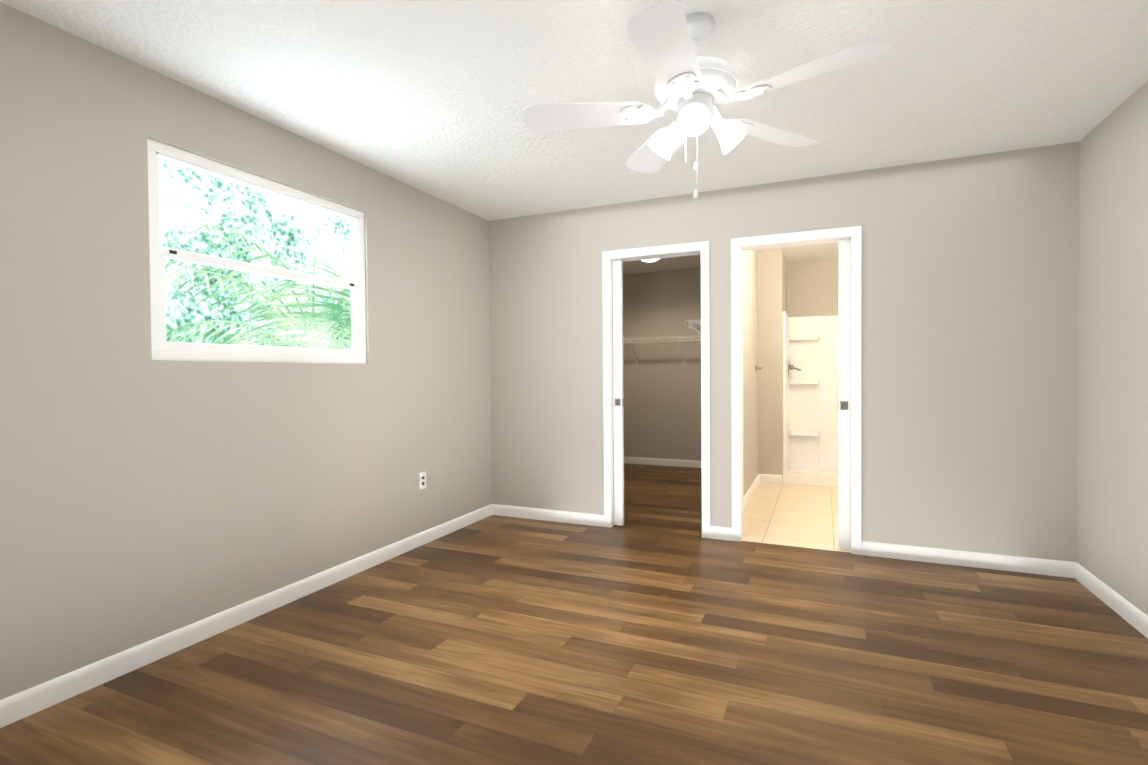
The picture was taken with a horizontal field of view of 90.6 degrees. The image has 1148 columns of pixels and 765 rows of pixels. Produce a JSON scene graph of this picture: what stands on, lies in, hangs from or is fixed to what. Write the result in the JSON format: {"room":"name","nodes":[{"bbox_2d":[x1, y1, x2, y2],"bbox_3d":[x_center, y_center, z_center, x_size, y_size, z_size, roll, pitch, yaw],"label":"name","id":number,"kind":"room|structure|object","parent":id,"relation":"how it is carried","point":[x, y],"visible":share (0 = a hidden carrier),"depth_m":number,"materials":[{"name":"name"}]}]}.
{"room":"empty bedroom","nodes":[
{"label":"empty bedroom","id":0,"kind":"room"},
{"bbox_2d":[0,2,491,699],"bbox_3d":[-1.088,-0.103,3.978,0.120,2.440,8.040,0,1,24],"label":"wall","id":1,"kind":"structure","parent":0,"point":[144,496],"depth_m":2.39,"materials":[{"name":"beige paint"}]},
{"bbox_2d":[0,504,491,727],"bbox_3d":[-1.634,1.100,2.570,0.014,0.088,4.740,0,1,24],"label":"baseboard","id":2,"kind":"structure","parent":1,"relation":"attached to","point":[46,694],"depth_m":2.50,"materials":[{"name":"white wood"}]},
{"bbox_2d":[147,138,365,363],"bbox_3d":[-1.552,-0.562,2.916,0.078,0.920,1.220,0,1,24],"label":"window","id":3,"kind":"structure","parent":1,"relation":"in","point":[162,349],"depth_m":2.75,"materials":[{"name":"white glass"}]},
{"bbox_2d":[419,471,425,489],"bbox_3d":[-1.044,0.677,3.919,0.008,0.115,0.070,0,1,24],"label":"outlet","id":4,"kind":"object","parent":1,"relation":"attached to","point":[422,480],"visible":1,"depth_m":3.91,"materials":[{"name":"white plastic"}]},
{"bbox_2d":[0,463,1147,764],"bbox_3d":[0.734,1.165,3.200,4.080,0.100,8.040,0,1,24],"label":"floor","id":5,"kind":"structure","parent":0,"point":[656,629],"depth_m":2.26,"materials":[{"name":"brown wood"}]},
{"bbox_2d":[0,0,1147,274],"bbox_3d":[0.714,-1.374,3.159,4.080,0.100,8.040,0,1,24],"label":"ceiling","id":6,"kind":"structure","parent":0,"point":[432,96],"depth_m":2.45,"materials":[{"name":"white paint"}]},
{"bbox_2d":[641,258,659,261],"bbox_3d":[0.803,-1.326,6.016,0.270,0.092,0.270,0,1,24],"label":"dome light","id":7,"kind":"object","parent":6,"relation":"attached to","point":[650,260],"visible":0.21,"depth_m":5.99,"materials":[{"name":"white glass"}]},
{"bbox_2d":[523,0,891,198],"bbox_3d":[0.426,-0.988,2.029,1.226,0.631,1.170,0,1,24],"label":"fan","id":8,"kind":"object","parent":6,"relation":"hanging from","point":[691,86],"visible":1,"depth_m":1.99,"materials":[{"name":"painted metal"},{"name":"painted wood"},{"name":"glass"}]},
{"bbox_2d":[623,250,837,496],"bbox_3d":[1.727,-0.150,5.458,3.840,2.440,3.060,0,1,24],"label":"wall","id":9,"kind":"structure","parent":0,"point":[662,397],"depth_m":6.97,"materials":[{"name":"beige paint"}]},
{"bbox_2d":[623,336,684,364],"bbox_3d":[1.094,-0.391,6.965,1.470,0.342,0.318,0,1,24],"label":"wire closet shelf","id":10,"kind":"object","parent":9,"relation":"attached to","point":[653,338],"depth_m":6.95,"materials":[{"name":"white metal"}]},
{"bbox_2d":[624,456,700,467],"bbox_3d":[1.320,1.003,7.062,1.740,0.088,0.014,0,1,24],"label":"baseboard","id":11,"kind":"structure","parent":9,"relation":"attached to","point":[664,462],"depth_m":7.13,"materials":[{"name":"white"}]},
{"bbox_2d":[680,319,700,361],"bbox_3d":[1.511,-0.373,5.679,0.330,0.342,2.342,0,1,24],"label":"wire closet shelf","id":12,"kind":"object","parent":9,"relation":"attached to","point":[696,322],"depth_m":5.06,"materials":[{"name":"white metal"}]},
{"bbox_2d":[743,474,760,508],"bbox_3d":[1.539,1.034,5.062,0.014,0.088,2.140,0,1,24],"label":"baseboard","id":13,"kind":"structure","parent":9,"relation":"attached to","point":[749,493],"depth_m":5.34,"materials":[{"name":"white"}]},
{"bbox_2d":[489,141,1079,561],"bbox_3d":[1.087,-0.121,4.003,3.840,2.440,0.120,0,1,24],"label":"wall","id":14,"kind":"structure","parent":0,"point":[970,288],"depth_m":3.51,"materials":[{"name":"beige paint"}]},
{"bbox_2d":[492,504,603,526],"bbox_3d":[-0.214,1.057,4.526,0.975,0.088,0.014,0,1,24],"label":"baseboard","id":15,"kind":"structure","parent":14,"relation":"attached to","point":[501,510],"depth_m":4.51,"materials":[{"name":"white wood"}]},
{"bbox_2d":[612,260,623,525],"bbox_3d":[0.339,0.083,4.335,0.073,2.018,0.038,0,1,24],"label":"pocket door","id":16,"kind":"structure","parent":14,"relation":"in","point":[618,392],"depth_m":4.32,"materials":[{"name":"white wood"}]},
{"bbox_2d":[602,241,710,537],"bbox_3d":[0.617,0.054,4.213,0.800,2.090,0.154,0,1,24],"label":"door frame","id":17,"kind":"structure","parent":14,"relation":"attached to","point":[669,251],"depth_m":4.15,"materials":[{"name":"white wood"}]},
{"bbox_2d":[731,226,861,554],"bbox_3d":[1.486,0.054,3.831,0.804,2.090,0.154,0,1,24],"label":"door frame","id":18,"kind":"structure","parent":14,"relation":"attached to","point":[739,246],"depth_m":3.76,"materials":[{"name":"white wood"}]},
{"bbox_2d":[838,239,850,549],"bbox_3d":[1.765,0.082,3.707,0.073,2.018,0.038,0,1,24],"label":"pocket door","id":19,"kind":"structure","parent":14,"relation":"in","point":[844,393],"depth_m":3.69,"materials":[{"name":"white wood"}]},
{"bbox_2d":[861,541,1071,577],"bbox_3d":[2.316,1.055,3.412,1.053,0.088,0.014,0,1,24],"label":"baseboard","id":20,"kind":"structure","parent":14,"relation":"attached to","point":[1058,568],"depth_m":3.39,"materials":[{"name":"white wood"}]},
{"bbox_2d":[741,482,850,552],"bbox_3d":[2.618,1.120,5.034,2.110,0.100,3.165,0,1,24],"label":"floor","id":21,"kind":"structure","parent":0,"point":[798,515],"depth_m":4.59,"materials":[{"name":"beige tile"}]},
{"bbox_2d":[782,311,837,486],"bbox_3d":[3.034,0.151,5.993,1.514,1.800,0.792,0,1,24],"label":"shower","id":22,"kind":"object","parent":21,"relation":"on","point":[810,400],"visible":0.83,"depth_m":6.46,"materials":[{"name":"white plastic"}]},
{"bbox_2d":[1077,80,1147,615],"bbox_3d":[2.536,-0.105,2.381,0.120,2.440,8.040,0,1,24],"label":"wall","id":23,"kind":"structure","parent":0,"point":[1112,506],"depth_m":2.77,"materials":[{"name":"beige paint"}]},
{"bbox_2d":[1072,562,1147,638],"bbox_3d":[1.867,1.098,1.028,0.014,0.088,4.740,0,1,24],"label":"baseboard","id":24,"kind":"structure","parent":23,"relation":"attached to","point":[1135,617],"depth_m":2.77,"materials":[{"name":"white wood"}]},
{"label":"outside","id":25,"kind":"structure","parent":0,"visible":0},
{"bbox_2d":[158,158,351,349],"bbox_3d":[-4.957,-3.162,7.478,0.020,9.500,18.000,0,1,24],"label":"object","id":26,"kind":"structure","parent":25,"point":[241,191],"depth_m":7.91,"materials":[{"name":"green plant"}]},
{"bbox_3d":[-2.690,1.127,6.566,4.860,0.040,18.000,0,1,24],"label":"lawn","id":27,"kind":"structure","parent":25,"visible":0},
{"bbox_2d":[165,224,351,349],"bbox_3d":[-2.563,-0.107,5.784,2.879,2.411,3.239,0,1,24],"label":"palm tree","id":28,"kind":"object","parent":27,"relation":"on","point":[297,304],"depth_m":5.49,"materials":[{"name":"green plant"}]}
]}

